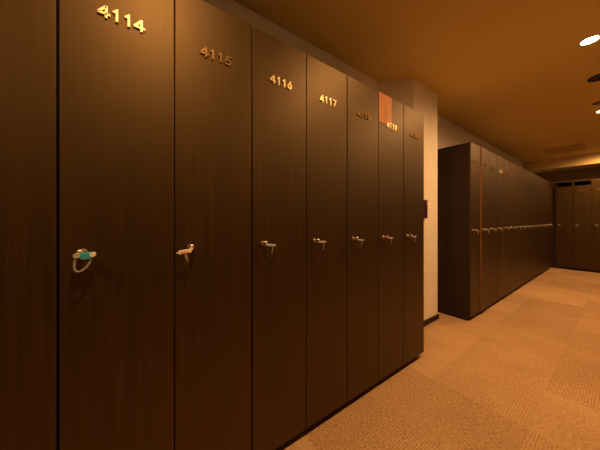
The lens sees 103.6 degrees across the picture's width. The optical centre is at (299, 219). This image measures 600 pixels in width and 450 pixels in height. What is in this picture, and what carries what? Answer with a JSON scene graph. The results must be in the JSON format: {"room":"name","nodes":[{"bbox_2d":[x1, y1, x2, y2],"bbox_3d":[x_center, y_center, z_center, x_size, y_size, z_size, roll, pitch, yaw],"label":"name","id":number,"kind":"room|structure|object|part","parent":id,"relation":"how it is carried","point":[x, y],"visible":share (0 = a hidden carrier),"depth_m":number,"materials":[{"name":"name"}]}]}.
{"room":"changing room","nodes":[
{"label":"changing room","id":0,"kind":"room"},
{"bbox_2d":[204,0,522,167],"bbox_3d":[1.927,-0.148,3.321,10.420,2.570,0.100,0,0,-36],"label":"wall","id":1,"kind":"structure","parent":0,"point":[449,134],"depth_m":2.07,"materials":[{"name":"white paint"}]},
{"bbox_2d":[378,79,436,319],"bbox_3d":[1.190,-0.148,2.574,0.780,2.570,0.242,0,0,-36],"label":"wall pillar","id":2,"kind":"structure","parent":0,"point":[411,93],"depth_m":2.58,"materials":[{"name":"white paint"}]},
{"bbox_2d":[424,200,427,217],"bbox_3d":[1.303,-0.111,2.486,0.120,0.195,0.034,0,0,-36],"label":"alarm box","id":3,"kind":"object","parent":2,"relation":"attached to","point":[425,201],"visible":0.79,"depth_m":2.48,"materials":[{"name":"red plastic"}]},
{"bbox_2d":[424,313,438,326],"bbox_3d":[1.306,1.109,2.651,0.525,0.055,0.254,0,0,-36],"label":"baseboard","id":4,"kind":"structure","parent":2,"relation":"attached to","point":[435,317],"depth_m":2.60,"materials":[{"name":"black"}]},
{"bbox_2d":[234,0,599,162],"bbox_3d":[2.633,-1.473,2.348,10.620,0.080,2.545,0,0,-36],"label":"ceiling","id":5,"kind":"structure","parent":0,"point":[513,75],"depth_m":2.05,"materials":[{"name":"beige paint"}]},
{"bbox_2d":[543,143,586,154],"bbox_3d":[5.354,-1.414,4.778,0.480,0.038,0.540,0,0,-36],"label":"ceiling panel","id":6,"kind":"object","parent":5,"relation":"attached to","point":[576,147],"visible":1,"depth_m":4.71,"materials":[{"name":"beige paint"}]},
{"bbox_2d":[546,146,583,153],"bbox_3d":[5.344,-1.396,4.771,0.355,0.004,0.480,0,0,-36],"label":"grille","id":7,"kind":"object","parent":6,"relation":"attached to","point":[575,148],"depth_m":4.77,"materials":[{"name":"beige paint"}]},
{"bbox_2d":[577,34,599,45],"bbox_3d":[2.314,-1.427,1.885,0.128,0.013,0.128,0,0,-36],"label":"recessed light","id":8,"kind":"object","parent":5,"relation":"in","point":[591,39],"visible":1,"depth_m":1.88,"materials":[{"name":"beige"}]},
{"bbox_2d":[587,74,599,81],"bbox_3d":[3.014,-1.428,2.368,0.170,0.010,0.170,0,0,-36],"label":"ceiling vent","id":9,"kind":"object","parent":5,"relation":"in","point":[595,78],"visible":1,"depth_m":2.39,"materials":[{"name":"grey metal"}]},
{"bbox_2d":[276,267,599,449],"bbox_3d":[2.633,1.177,2.348,10.620,0.080,2.545,0,0,-36],"label":"floor","id":10,"kind":"structure","parent":0,"point":[523,372],"depth_m":1.60,"materials":[{"name":"beige carpet"}]},
{"bbox_2d":[0,0,58,449],"bbox_3d":[-0.984,0.137,0.807,0.304,2.000,0.540,0,0,-36],"label":"locker","id":11,"kind":"object","parent":10,"relation":"on","point":[29,29],"visible":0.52,"depth_m":0.66,"materials":[{"name":"black wood"}]},
{"bbox_2d":[59,0,173,449],"bbox_3d":[-0.736,0.137,0.987,0.304,2.000,0.540,0,0,-36],"label":"locker","id":12,"kind":"object","parent":10,"relation":"on","point":[116,57],"visible":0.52,"depth_m":0.77,"materials":[{"name":"black wood"}]},
{"bbox_2d":[73,249,95,272],"bbox_3d":[-0.638,0.121,0.702,0.051,0.067,0.040,0,0,-36],"label":"key","id":13,"kind":"object","parent":12,"relation":"hanging from","point":[80,253],"visible":1,"depth_m":0.69,"materials":[{"name":"metal"}]},
{"bbox_2d":[174,0,250,449],"bbox_3d":[-0.489,0.137,1.166,0.304,2.000,0.540,0,0,-36],"label":"locker","id":14,"kind":"object","parent":10,"relation":"on","point":[212,46],"visible":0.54,"depth_m":0.94,"materials":[{"name":"black wood"}]},
{"bbox_2d":[176,244,193,262],"bbox_3d":[-0.411,0.124,0.857,0.031,0.065,0.068,0,0,22],"label":"key","id":15,"kind":"object","parent":14,"relation":"hanging from","point":[191,247],"visible":1,"depth_m":0.85,"materials":[{"name":"metal"}]},
{"bbox_2d":[251,26,305,449],"bbox_3d":[-0.242,0.137,1.346,0.304,2.000,0.540,0,0,-36],"label":"locker","id":16,"kind":"object","parent":10,"relation":"on","point":[278,69],"visible":0.75,"depth_m":1.13,"materials":[{"name":"black wood"}]},
{"bbox_2d":[263,241,275,253],"bbox_3d":[-0.140,0.126,1.065,0.052,0.060,0.037,0,0,-36],"label":"key","id":17,"kind":"object","parent":16,"relation":"hanging from","point":[265,243],"visible":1,"depth_m":1.05,"materials":[{"name":"metal"}]},
{"bbox_2d":[306,54,346,428],"bbox_3d":[0.006,0.137,1.526,0.304,2.000,0.540,0,0,-36],"label":"locker","id":18,"kind":"object","parent":10,"relation":"on","point":[326,86],"visible":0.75,"depth_m":1.31,"materials":[{"name":"black wood"}]},
{"bbox_2d":[316,239,325,249],"bbox_3d":[0.107,0.130,1.245,0.052,0.060,0.037,0,0,-36],"label":"key","id":19,"kind":"object","parent":18,"relation":"hanging from","point":[317,240],"visible":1,"depth_m":1.23,"materials":[{"name":"metal"}]},
{"bbox_2d":[347,75,377,401],"bbox_3d":[0.253,0.137,1.705,0.304,2.000,0.540,0,0,-36],"label":"locker","id":20,"kind":"object","parent":10,"relation":"on","point":[362,100],"visible":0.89,"depth_m":1.49,"materials":[{"name":"black wood"}]},
{"bbox_2d":[378,92,402,381],"bbox_3d":[0.500,0.137,1.885,0.304,2.000,0.540,0,0,-36],"label":"locker","id":21,"kind":"object","parent":10,"relation":"on","point":[390,111],"visible":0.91,"depth_m":1.67,"materials":[{"name":"black wood"}]},
{"bbox_2d":[398,105,423,368],"bbox_3d":[0.748,0.137,2.064,0.304,2.000,0.540,0,0,-36],"label":"locker","id":22,"kind":"object","parent":10,"relation":"on","point":[413,121],"visible":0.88,"depth_m":1.84,"materials":[{"name":"black wood"}]},
{"bbox_2d":[437,142,479,319],"bbox_3d":[1.877,0.137,2.905,0.304,2.000,0.506,0,0,-36],"label":"locker","id":23,"kind":"object","parent":10,"relation":"on","point":[458,166],"visible":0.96,"depth_m":2.74,"materials":[{"name":"black wood"}]},
{"bbox_3d":[2.013,0.115,2.719,0.300,1.953,0.019,0,0,-36],"label":"door","id":24,"kind":"part","parent":23,"relation":"part of","materials":[{"name":"brown wood"}]},
{"bbox_2d":[480,147,488,311],"bbox_3d":[2.127,0.137,3.081,0.304,2.000,0.515,0,0,-36],"label":"locker","id":25,"kind":"object","parent":10,"relation":"on","point":[484,154],"visible":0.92,"depth_m":2.86,"materials":[{"name":"black wood"}]},
{"bbox_2d":[489,151,496,305],"bbox_3d":[2.372,0.137,3.264,0.304,2.000,0.506,0,0,-36],"label":"locker","id":26,"kind":"object","parent":10,"relation":"on","point":[492,157],"visible":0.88,"depth_m":3.06,"materials":[{"name":"black wood"}]},
{"bbox_2d":[494,155,503,302],"bbox_3d":[2.619,0.137,3.444,0.304,2.000,0.506,0,0,-36],"label":"locker","id":27,"kind":"object","parent":10,"relation":"on","point":[500,161],"visible":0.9,"depth_m":3.25,"materials":[{"name":"black wood"}]},
{"bbox_3d":[2.756,0.115,3.259,0.298,1.953,0.019,0,0,-36],"label":"door","id":28,"kind":"part","parent":27,"relation":"part of","materials":[{"name":"brown wood"}]},
{"bbox_2d":[502,159,509,297],"bbox_3d":[2.867,0.137,3.623,0.304,2.000,0.508,0,0,-36],"label":"locker","id":29,"kind":"object","parent":10,"relation":"on","point":[506,162],"visible":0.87,"depth_m":3.41,"materials":[{"name":"black wood"}]},
{"bbox_2d":[510,162,514,291],"bbox_3d":[3.114,0.137,3.803,0.304,2.000,0.506,0,0,-36],"label":"locker","id":30,"kind":"object","parent":10,"relation":"on","point":[512,166],"visible":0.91,"depth_m":3.60,"materials":[{"name":"black wood"}]},
{"bbox_2d":[513,165,520,290],"bbox_3d":[3.361,0.137,3.983,0.304,2.000,0.506,0,0,-36],"label":"locker","id":31,"kind":"object","parent":10,"relation":"on","point":[517,168],"visible":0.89,"depth_m":3.77,"materials":[{"name":"black wood"}]},
{"bbox_2d":[521,168,524,284],"bbox_3d":[3.608,0.137,4.163,0.304,2.000,0.506,0,0,-36],"label":"locker","id":32,"kind":"object","parent":10,"relation":"on","point":[522,169],"visible":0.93,"depth_m":3.95,"materials":[{"name":"black wood"}]},
{"bbox_2d":[524,170,528,283],"bbox_3d":[3.856,0.137,4.342,0.304,2.000,0.506,0,0,-36],"label":"locker","id":33,"kind":"object","parent":10,"relation":"on","point":[526,171],"visible":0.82,"depth_m":4.11,"materials":[{"name":"black wood"}]},
{"bbox_2d":[527,172,532,281],"bbox_3d":[4.103,0.137,4.522,0.304,2.000,0.506,0,0,-36],"label":"locker","id":34,"kind":"object","parent":10,"relation":"on","point":[530,173],"visible":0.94,"depth_m":4.29,"materials":[{"name":"black wood"}]},
{"bbox_3d":[4.240,0.115,4.337,0.298,1.953,0.019,0,0,-36],"label":"door","id":35,"kind":"part","parent":34,"relation":"part of","materials":[{"name":"brown wood"}]},
{"bbox_2d":[533,174,536,277],"bbox_3d":[4.351,0.137,4.702,0.304,2.000,0.506,0,0,-36],"label":"locker","id":36,"kind":"object","parent":10,"relation":"on","point":[534,175],"visible":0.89,"depth_m":4.47,"materials":[{"name":"black wood"}]},
{"bbox_2d":[535,176,539,276],"bbox_3d":[4.598,0.137,4.881,0.304,2.000,0.506,0,0,-36],"label":"locker","id":37,"kind":"object","parent":10,"relation":"on","point":[538,177],"visible":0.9,"depth_m":4.68,"materials":[{"name":"black wood"}]},
{"bbox_3d":[4.735,0.115,4.696,0.298,1.953,0.019,0,0,-36],"label":"door","id":38,"kind":"part","parent":37,"relation":"part of","materials":[{"name":"brown wood"}]},
{"bbox_2d":[538,177,542,274],"bbox_3d":[4.845,0.137,5.061,0.304,2.000,0.506,0,0,-36],"label":"locker","id":39,"kind":"object","parent":10,"relation":"on","point":[541,179],"visible":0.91,"depth_m":4.85,"materials":[{"name":"black wood"}]},
{"bbox_3d":[4.981,0.115,4.875,0.300,1.953,0.019,0,0,-36],"label":"door","id":40,"kind":"part","parent":39,"relation":"part of","materials":[{"name":"brown wood"}]},
{"bbox_2d":[543,179,545,270],"bbox_3d":[5.093,0.137,5.240,0.304,2.000,0.506,0,0,-36],"label":"locker","id":41,"kind":"object","parent":10,"relation":"on","point":[544,180],"visible":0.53,"depth_m":5.03,"materials":[{"name":"black wood"}]},
{"bbox_2d":[546,180,548,268],"bbox_3d":[5.340,0.137,5.420,0.304,2.000,0.506,0,0,-36],"label":"locker","id":42,"kind":"object","parent":10,"relation":"on","point":[547,182],"visible":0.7,"depth_m":5.22,"materials":[{"name":"black wood"}]},
{"bbox_2d":[549,182,550,266],"bbox_3d":[5.587,0.137,5.600,0.304,2.000,0.506,0,0,-36],"label":"locker","id":43,"kind":"object","parent":10,"relation":"on","point":[549,182],"visible":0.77,"depth_m":5.41,"materials":[{"name":"black wood"}]},
{"bbox_2d":[551,183,555,267],"bbox_3d":[5.978,0.137,5.570,0.020,2.000,0.076,0,0,-36],"label":"locker","id":44,"kind":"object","parent":10,"relation":"on","point":[553,185],"depth_m":5.56,"materials":[{"name":"brown wood"}]},
{"bbox_2d":[556,181,572,269],"bbox_3d":[6.265,0.137,5.564,0.563,2.000,0.267,0,0,-36],"label":"locker","id":45,"kind":"object","parent":10,"relation":"on","point":[564,190],"visible":0.98,"depth_m":5.40,"materials":[{"name":"black wood"}]},
{"bbox_2d":[573,180,591,271],"bbox_3d":[6.422,0.137,5.347,0.563,2.000,0.267,0,0,-36],"label":"locker","id":46,"kind":"object","parent":10,"relation":"on","point":[582,190],"visible":0.98,"depth_m":5.19,"materials":[{"name":"black wood"}]},
{"bbox_2d":[592,179,599,272],"bbox_3d":[6.580,0.137,5.130,0.563,2.000,0.267,0,0,-36],"label":"locker","id":47,"kind":"object","parent":10,"relation":"on","point":[595,182],"visible":1,"depth_m":5.04,"materials":[{"name":"black wood"}]},
{"bbox_2d":[535,167,599,182],"bbox_3d":[6.822,-0.148,5.377,0.080,2.570,2.325,0,0,-36],"label":"wall","id":48,"kind":"structure","parent":0,"point":[594,172],"depth_m":5.68,"materials":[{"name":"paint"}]},
{"bbox_2d":[523,152,599,173],"bbox_3d":[6.555,-1.315,5.183,0.580,0.235,2.325,0,0,-36],"label":"trim","id":49,"kind":"structure","parent":48,"relation":"attached to","point":[589,160],"depth_m":5.44,"materials":[{"name":"beige paint"}]}
]}

